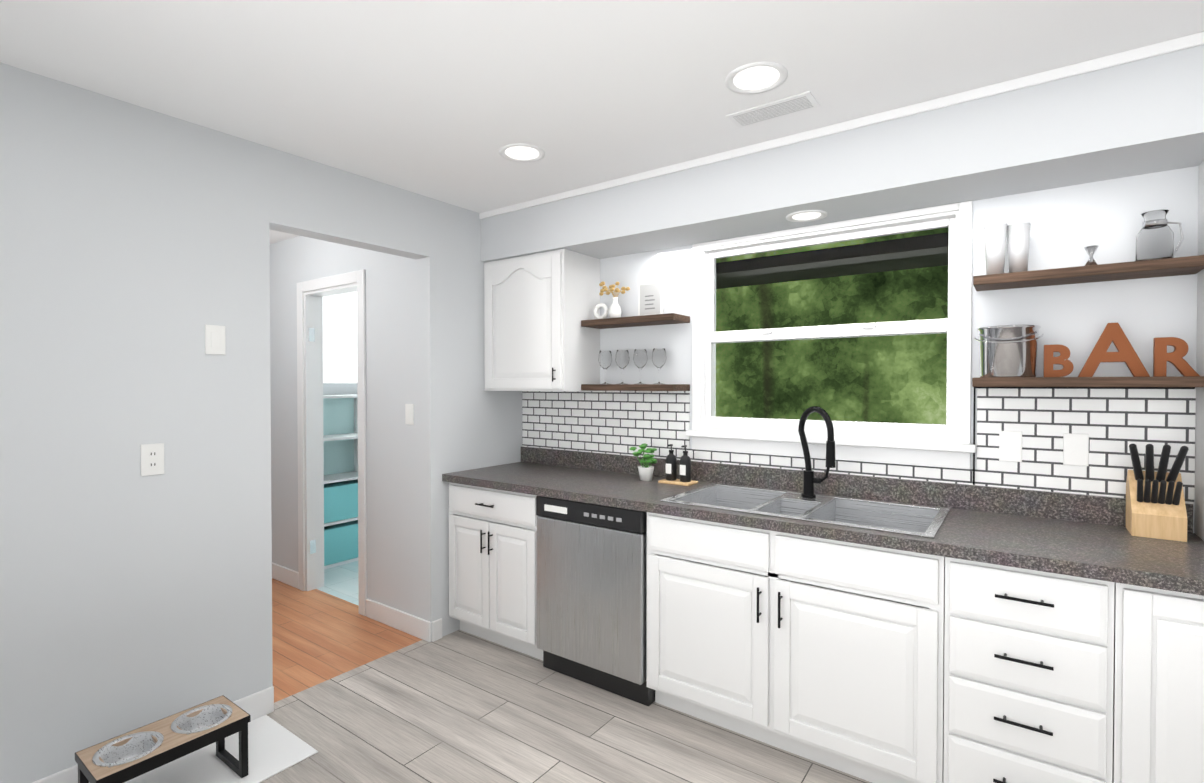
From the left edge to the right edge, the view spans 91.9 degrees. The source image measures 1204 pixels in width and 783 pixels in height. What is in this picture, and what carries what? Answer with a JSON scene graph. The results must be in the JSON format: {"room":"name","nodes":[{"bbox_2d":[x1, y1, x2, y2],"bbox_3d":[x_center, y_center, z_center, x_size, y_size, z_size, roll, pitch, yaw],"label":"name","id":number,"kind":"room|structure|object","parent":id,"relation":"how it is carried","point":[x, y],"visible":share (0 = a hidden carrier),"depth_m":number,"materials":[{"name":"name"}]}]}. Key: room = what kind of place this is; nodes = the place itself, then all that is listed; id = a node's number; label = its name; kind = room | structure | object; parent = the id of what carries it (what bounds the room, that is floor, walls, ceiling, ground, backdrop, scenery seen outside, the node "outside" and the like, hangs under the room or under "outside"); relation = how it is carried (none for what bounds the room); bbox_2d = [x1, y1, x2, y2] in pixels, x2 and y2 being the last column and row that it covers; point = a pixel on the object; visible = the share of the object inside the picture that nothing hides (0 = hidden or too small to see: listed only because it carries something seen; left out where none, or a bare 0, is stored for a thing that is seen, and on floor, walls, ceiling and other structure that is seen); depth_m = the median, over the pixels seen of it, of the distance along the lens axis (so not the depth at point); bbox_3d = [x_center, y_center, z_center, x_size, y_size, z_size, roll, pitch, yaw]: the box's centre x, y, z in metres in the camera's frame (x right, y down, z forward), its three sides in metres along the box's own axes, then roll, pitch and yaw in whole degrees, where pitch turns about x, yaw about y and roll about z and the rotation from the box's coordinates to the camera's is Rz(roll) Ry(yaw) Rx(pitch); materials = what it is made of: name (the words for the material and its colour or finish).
{"room":"kitchen","nodes":[
{"label":"kitchen","id":0,"kind":"room"},
{"bbox_2d":[0,62,521,782],"bbox_3d":[-1.381,0.165,2.652,0.120,2.420,6.040,1,1,36],"label":"wall","id":1,"kind":"structure","parent":0,"point":[134,250],"depth_m":2.16,"materials":[{"name":"white paint"}]},
{"bbox_2d":[140,443,163,475],"bbox_3d":[-1.663,0.252,2.154,0.007,0.116,0.072,1,1,36],"label":"electrical outlet plate","id":2,"kind":"object","parent":1,"relation":"attached to","point":[152,459],"visible":1,"depth_m":2.15,"materials":[{"name":"white plastic"}]},
{"bbox_2d":[32,686,273,782],"bbox_3d":[-2.221,1.336,1.391,0.014,0.110,2.750,1,1,36],"label":"baseboard","id":3,"kind":"structure","parent":1,"relation":"attached to","point":[258,704],"depth_m":2.42,"materials":[{"name":"white wood"}]},
{"bbox_2d":[205,325,225,354],"bbox_3d":[-1.540,-0.205,2.318,0.008,0.116,0.072,1,1,36],"label":"switch plate","id":4,"kind":"object","parent":1,"relation":"attached to","point":[215,343],"visible":1,"depth_m":2.31,"materials":[{"name":"white plastic"}]},
{"bbox_2d":[270,236,417,616],"bbox_3d":[-1.757,0.151,3.838,1.880,2.420,0.120,1,1,36],"label":"wall","id":5,"kind":"structure","parent":0,"point":[391,392],"depth_m":3.45,"materials":[{"name":"white paint"}]},
{"bbox_2d":[272,563,298,588],"bbox_3d":[-2.309,1.302,4.169,0.555,0.110,0.014,1,1,36],"label":"baseboard","id":6,"kind":"structure","parent":5,"relation":"attached to","point":[285,575],"depth_m":4.10,"materials":[{"name":"white wood"}]},
{"bbox_2d":[297,270,366,615],"bbox_3d":[-1.722,0.311,3.804,0.800,2.100,0.136,1,1,36],"label":"door frame","id":7,"kind":"structure","parent":5,"relation":"attached to","point":[310,424],"depth_m":3.96,"materials":[{"name":"white wood"}]},
{"bbox_2d":[323,291,356,382],"bbox_3d":[-1.895,-0.492,5.238,0.004,0.830,1.800,1,1,36],"label":"sunroom window","id":8,"kind":"structure","parent":5,"relation":"in","point":[339,338],"depth_m":4.84,"materials":[{"name":"white glass"}]},
{"bbox_2d":[366,598,438,641],"bbox_3d":[-1.171,1.312,3.358,0.619,0.110,0.034,1,1,36],"label":"baseboard","id":9,"kind":"structure","parent":5,"relation":"attached to","point":[418,627],"depth_m":3.31,"materials":[{"name":"white wood"}]},
{"bbox_2d":[405,404,413,424],"bbox_3d":[-1.082,0.128,3.269,0.072,0.116,0.008,1,1,36],"label":"light switch","id":10,"kind":"object","parent":5,"relation":"attached to","point":[409,414],"visible":1,"depth_m":3.26,"materials":[{"name":"white plastic"}]},
{"bbox_2d":[261,561,871,782],"bbox_3d":[-0.279,1.415,1.871,6.840,0.060,6.040,1,1,36],"label":"floor","id":11,"kind":"structure","parent":0,"point":[459,706],"depth_m":2.44,"materials":[{"name":"grey tile"}]},
{"bbox_2d":[124,715,317,782],"bbox_3d":[-1.597,1.382,1.877,0.424,0.005,1.165,1,1,36],"label":"rug","id":12,"kind":"object","parent":11,"relation":"on","point":[274,747],"visible":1,"depth_m":2.17,"materials":[{"name":"white fabric"}]},
{"bbox_2d":[75,695,250,782],"bbox_3d":[-1.479,1.267,1.981,0.229,0.220,0.429,1,1,36],"label":"pet feeder","id":13,"kind":"object","parent":12,"relation":"on","point":[128,756],"visible":1,"depth_m":1.96,"materials":[{"name":"brown wood"}]},
{"bbox_2d":[323,394,357,568],"bbox_3d":[-1.979,0.687,4.856,0.305,1.320,1.180,1,1,36],"label":"shelf unit","id":14,"kind":"object","parent":11,"relation":"on","point":[340,425],"visible":0.25,"depth_m":4.64,"materials":[{"name":"white"}]},
{"bbox_2d":[449,482,542,659],"bbox_3d":[-0.426,0.933,3.295,0.679,0.869,0.650,1,1,36],"label":"base cabinet","id":15,"kind":"object","parent":11,"relation":"on","point":[492,565],"visible":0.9,"depth_m":3.04,"materials":[{"name":"white wood"}]},
{"bbox_2d":[536,496,654,705],"bbox_3d":[0.106,0.938,2.922,0.611,0.864,0.630,1,1,36],"label":"dishwasher","id":16,"kind":"object","parent":11,"relation":"on","point":[591,594],"visible":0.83,"depth_m":2.64,"materials":[{"name":"silver metal"}]},
{"bbox_2d":[646,506,944,782],"bbox_3d":[0.801,0.944,2.407,1.109,0.869,0.650,1,1,36],"label":"base cabinet","id":17,"kind":"object","parent":11,"relation":"on","point":[828,652],"visible":0.96,"depth_m":2.11,"materials":[{"name":"white wood"}]},
{"bbox_2d":[442,446,1203,595],"bbox_3d":[0.940,0.441,2.305,4.047,0.138,0.642,1,1,36],"label":"countertop","id":18,"kind":"structure","parent":17,"relation":"on","point":[1083,536],"depth_m":2.17,"materials":[{"name":"stone"}]},
{"bbox_2d":[629,443,656,480],"bbox_3d":[0.216,0.367,3.022,0.143,0.185,0.155,1,1,36],"label":"potted plant","id":19,"kind":"object","parent":18,"relation":"on","point":[646,470],"visible":1,"depth_m":2.99,"materials":[{"name":"green plant"}]},
{"bbox_2d":[658,479,697,485],"bbox_3d":[0.384,0.455,2.928,0.170,0.012,0.110,1,1,36],"label":"soap tray","id":20,"kind":"object","parent":18,"relation":"on","point":[677,482],"visible":0.75,"depth_m":2.89,"materials":[{"name":"brown wood"}]},
{"bbox_2d":[666,444,676,480],"bbox_3d":[0.350,0.357,2.949,0.056,0.181,0.060,1,1,36],"label":"soap bottle","id":21,"kind":"object","parent":20,"relation":"on","point":[671,466],"visible":1,"depth_m":2.93,"materials":[{"name":"black plastic"}]},
{"bbox_2d":[680,445,690,481],"bbox_3d":[0.415,0.358,2.902,0.056,0.181,0.060,1,1,36],"label":"soap bottle","id":22,"kind":"object","parent":20,"relation":"on","point":[685,467],"visible":1,"depth_m":2.88,"materials":[{"name":"black plastic"}]},
{"bbox_2d":[661,483,949,537],"bbox_3d":[0.814,0.560,2.390,1.016,0.196,0.526,1,1,36],"label":"sink","id":23,"kind":"object","parent":18,"relation":"in","point":[910,519],"visible":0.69,"depth_m":2.45,"materials":[{"name":"silver metal"}]},
{"bbox_2d":[798,406,835,497],"bbox_3d":[0.912,0.261,2.481,0.190,0.398,0.156,1,1,36],"label":"faucet","id":24,"kind":"object","parent":18,"relation":"on","point":[809,480],"visible":1,"depth_m":2.51,"materials":[{"name":"black metal"}]},
{"bbox_2d":[1126,444,1188,541],"bbox_3d":[1.831,0.322,1.925,0.143,0.303,0.152,1,1,36],"label":"knife block","id":25,"kind":"object","parent":18,"relation":"on","point":[1155,505],"visible":1,"depth_m":1.89,"materials":[{"name":"brown wood"}]},
{"bbox_2d":[943,557,1114,782],"bbox_3d":[1.418,0.950,1.961,0.407,0.869,0.650,1,1,36],"label":"base cabinet","id":26,"kind":"object","parent":11,"relation":"on","point":[1028,672],"visible":0.96,"depth_m":1.72,"materials":[{"name":"white wood"}]},
{"bbox_2d":[1112,582,1203,782],"bbox_3d":[1.838,0.953,1.657,0.625,0.869,0.650,1,1,36],"label":"base cabinet","id":27,"kind":"object","parent":11,"relation":"on","point":[1158,706],"visible":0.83,"depth_m":1.56,"materials":[{"name":"white wood"}]},
{"bbox_2d":[0,0,1203,244],"bbox_3d":[-0.279,-1.085,1.840,6.840,0.100,6.040,1,1,36],"label":"ceiling","id":28,"kind":"structure","parent":0,"point":[442,100],"depth_m":1.84,"materials":[{"name":"white paint"}]},
{"bbox_2d":[499,143,544,162],"bbox_3d":[-0.349,-1.040,2.545,0.200,0.006,0.200,1,1,36],"label":"recessed light","id":29,"kind":"object","parent":28,"relation":"in","point":[519,152],"visible":1,"depth_m":2.54,"materials":[{"name":"white plastic"}]},
{"bbox_2d":[725,61,787,93],"bbox_3d":[0.510,-1.033,1.924,0.200,0.006,0.200,1,1,36],"label":"recessed light","id":30,"kind":"object","parent":28,"relation":"in","point":[761,78],"visible":1,"depth_m":1.92,"materials":[{"name":"white plastic"}]},
{"bbox_2d":[726,91,819,127],"bbox_3d":[0.628,-1.034,2.147,0.310,0.007,0.130,1,1,36],"label":"ceiling vent","id":31,"kind":"object","parent":28,"relation":"in","point":[797,103],"visible":1,"depth_m":2.13,"materials":[{"name":"white metal"}]},
{"bbox_2d":[481,44,1203,262],"bbox_3d":[1.248,-0.897,2.246,4.600,0.285,0.355,1,1,36],"label":"soffit beam","id":32,"kind":"structure","parent":28,"relation":"attached to","point":[1140,117],"depth_m":2.15,"materials":[{"name":"white paint"}]},
{"bbox_2d":[786,210,827,221],"bbox_3d":[0.882,-0.755,2.510,0.170,0.006,0.170,1,1,36],"label":"recessed light","id":33,"kind":"object","parent":32,"relation":"attached to","point":[806,215],"visible":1,"depth_m":2.50,"materials":[{"name":"white plastic"}]},
{"bbox_2d":[479,32,1203,218],"bbox_3d":[1.140,-1.020,2.096,4.600,0.035,0.012,1,1,36],"label":"crown molding","id":34,"kind":"structure","parent":32,"relation":"attached to","point":[1165,47],"depth_m":2.12,"materials":[{"name":"white paint"}]},
{"bbox_2d":[600,166,1198,532],"bbox_3d":[1.396,0.168,2.464,4.840,2.420,0.150,1,1,36],"label":"wall","id":35,"kind":"structure","parent":0,"point":[1069,224],"depth_m":2.14,"materials":[{"name":"white paint"}]},
{"bbox_2d":[484,249,599,390],"bbox_3d":[-0.370,-0.386,3.409,0.617,0.763,0.373,1,1,36],"label":"upper cabinet","id":36,"kind":"object","parent":35,"relation":"attached to","point":[538,307],"visible":0.98,"depth_m":3.25,"materials":[{"name":"white wood"}]},
{"bbox_2d":[581,313,689,328],"bbox_3d":[0.171,-0.376,3.129,0.581,0.034,0.182,1,1,36],"label":"shelf","id":37,"kind":"object","parent":35,"relation":"attached to","point":[647,320],"visible":1,"depth_m":3.06,"materials":[{"name":"brown wood"}]},
{"bbox_2d":[594,303,608,318],"bbox_3d":[-0.005,-0.444,3.242,0.097,0.097,0.026,1,1,36],"label":"ring","id":38,"kind":"object","parent":37,"relation":"on","point":[598,307],"visible":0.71,"depth_m":3.23,"materials":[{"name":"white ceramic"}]},
{"bbox_2d":[599,282,629,317],"bbox_3d":[0.059,-0.501,3.194,0.210,0.214,0.083,1,1,36],"label":"vase","id":39,"kind":"object","parent":37,"relation":"on","point":[615,311],"visible":0.98,"depth_m":3.17,"materials":[{"name":"white ceramic"}]},
{"bbox_2d":[638,280,662,315],"bbox_3d":[0.255,-0.485,3.064,0.150,0.185,0.014,1,1,36],"label":"sign frame","id":40,"kind":"object","parent":37,"relation":"on","point":[650,298],"visible":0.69,"depth_m":3.06,"materials":[{"name":"white wood"}]},
{"bbox_2d":[581,384,689,390],"bbox_3d":[0.171,-0.022,3.133,0.581,0.034,0.182,1,1,36],"label":"shelf","id":41,"kind":"object","parent":35,"relation":"attached to","point":[637,387],"visible":1,"depth_m":3.02,"materials":[{"name":"brown wood"}]},
{"bbox_2d":[598,351,611,383],"bbox_3d":[0.018,-0.133,3.235,0.076,0.185,0.076,1,1,36],"label":"wine glass","id":42,"kind":"object","parent":41,"relation":"on","point":[605,360],"visible":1,"depth_m":3.21,"materials":[{"name":"white"}]},
{"bbox_2d":[616,350,628,383],"bbox_3d":[0.111,-0.132,3.167,0.076,0.185,0.076,1,1,36],"label":"wine glass","id":43,"kind":"object","parent":41,"relation":"on","point":[622,359],"visible":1,"depth_m":3.14,"materials":[{"name":"white"}]},
{"bbox_2d":[633,349,647,383],"bbox_3d":[0.204,-0.132,3.100,0.076,0.185,0.076,1,1,36],"label":"wine glass","id":44,"kind":"object","parent":41,"relation":"on","point":[640,359],"visible":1,"depth_m":3.07,"materials":[{"name":"white"}]},
{"bbox_2d":[652,348,665,383],"bbox_3d":[0.298,-0.131,3.033,0.076,0.185,0.076,1,1,36],"label":"wine glass","id":45,"kind":"object","parent":41,"relation":"on","point":[659,357],"visible":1,"depth_m":3.01,"materials":[{"name":"white"}]},
{"bbox_2d":[686,201,976,468],"bbox_3d":[1.002,-0.227,2.713,1.265,1.063,0.200,1,1,36],"label":"window","id":46,"kind":"structure","parent":35,"relation":"in","point":[856,332],"depth_m":2.63,"materials":[{"name":"white wood"}]},
{"bbox_2d":[522,387,1195,503],"bbox_3d":[0.735,0.169,2.846,3.076,0.392,0.006,1,1,36],"label":"tile backsplash","id":47,"kind":"structure","parent":35,"relation":"attached to","point":[1114,424],"depth_m":2.25,"materials":[{"name":"white tile"}]},
{"bbox_2d":[999,431,1021,461],"bbox_3d":[1.569,0.210,2.235,0.072,0.116,0.006,1,1,36],"label":"outlet","id":48,"kind":"object","parent":47,"relation":"attached to","point":[1010,445],"visible":1,"depth_m":2.23,"materials":[{"name":"white plastic"}]},
{"bbox_2d":[1063,433,1088,465],"bbox_3d":[1.727,0.212,2.121,0.072,0.116,0.006,1,1,36],"label":"outlet","id":49,"kind":"object","parent":47,"relation":"attached to","point":[1075,449],"visible":1,"depth_m":2.12,"materials":[{"name":"white plastic"}]},
{"bbox_2d":[973,387,1194,484],"bbox_3d":[1.723,0.178,2.123,0.622,0.388,0.006,1,1,36],"label":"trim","id":50,"kind":"structure","parent":35,"relation":"attached to","point":[1058,388],"depth_m":2.16,"materials":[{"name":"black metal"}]},
{"bbox_2d":[972,376,1203,386],"bbox_3d":[1.673,-0.033,2.046,0.616,0.034,0.182,1,1,36],"label":"shelf","id":51,"kind":"object","parent":35,"relation":"attached to","point":[1182,381],"visible":1,"depth_m":1.96,"materials":[{"name":"brown wood"}]},
{"bbox_2d":[974,325,1043,377],"bbox_3d":[1.504,-0.145,2.157,0.214,0.186,0.199,1,1,36],"label":"ice bucket","id":52,"kind":"object","parent":51,"relation":"on","point":[1008,350],"visible":0.94,"depth_m":2.09,"materials":[{"name":"silver metal"}]},
{"bbox_2d":[1043,344,1073,376],"bbox_3d":[1.628,-0.109,2.076,0.084,0.116,0.026,1,1,36],"label":"letter","id":53,"kind":"object","parent":51,"relation":"on","point":[1050,360],"visible":1,"depth_m":2.07,"materials":[{"name":"orange wood"}]},
{"bbox_2d":[1078,322,1149,376],"bbox_3d":[1.747,-0.142,1.990,0.186,0.184,0.028,1,1,36],"label":"letter","id":54,"kind":"object","parent":51,"relation":"on","point":[1114,333],"visible":0.96,"depth_m":1.98,"materials":[{"name":"orange wood"}]},
{"bbox_2d":[1153,337,1199,376],"bbox_3d":[1.874,-0.113,1.899,0.108,0.128,0.026,1,1,36],"label":"letter","id":55,"kind":"object","parent":51,"relation":"on","point":[1174,358],"visible":1,"depth_m":1.90,"materials":[{"name":"orange wood"}]},
{"bbox_2d":[973,255,1203,290],"bbox_3d":[1.673,-0.408,2.042,0.616,0.034,0.182,1,1,36],"label":"shelf","id":56,"kind":"object","parent":35,"relation":"attached to","point":[1178,266],"visible":1,"depth_m":1.98,"materials":[{"name":"brown wood"}]},
{"bbox_2d":[984,223,1007,274],"bbox_3d":[1.464,-0.522,2.166,0.074,0.190,0.074,1,1,36],"label":"tin","id":57,"kind":"object","parent":56,"relation":"on","point":[995,236],"visible":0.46,"depth_m":2.14,"materials":[{"name":"silver metal"}]},
{"bbox_2d":[1007,222,1030,272],"bbox_3d":[1.532,-0.520,2.141,0.074,0.185,0.074,1,1,36],"label":"tin","id":58,"kind":"object","parent":56,"relation":"on","point":[1018,239],"visible":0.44,"depth_m":2.12,"materials":[{"name":"silver metal"}]},
{"bbox_2d":[1084,245,1097,265],"bbox_3d":[1.692,-0.463,2.013,0.047,0.075,0.047,1,1,36],"label":"jigger","id":59,"kind":"object","parent":56,"relation":"on","point":[1090,250],"visible":0.75,"depth_m":2.00,"materials":[{"name":"silver metal"}]},
{"bbox_2d":[1135,210,1183,260],"bbox_3d":[1.831,-0.507,1.912,0.115,0.165,0.092,1,1,36],"label":"carafe","id":60,"kind":"object","parent":56,"relation":"on","point":[1155,238],"visible":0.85,"depth_m":1.89,"materials":[{"name":"clear glass"}]},
{"bbox_2d":[1194,160,1203,540],"bbox_3d":[2.231,-0.133,1.542,0.870,1.222,0.352,1,1,36],"label":"wall","id":61,"kind":"structure","parent":0,"point":[1199,489],"depth_m":1.90,"materials":[{"name":"white paint"}]}
]}

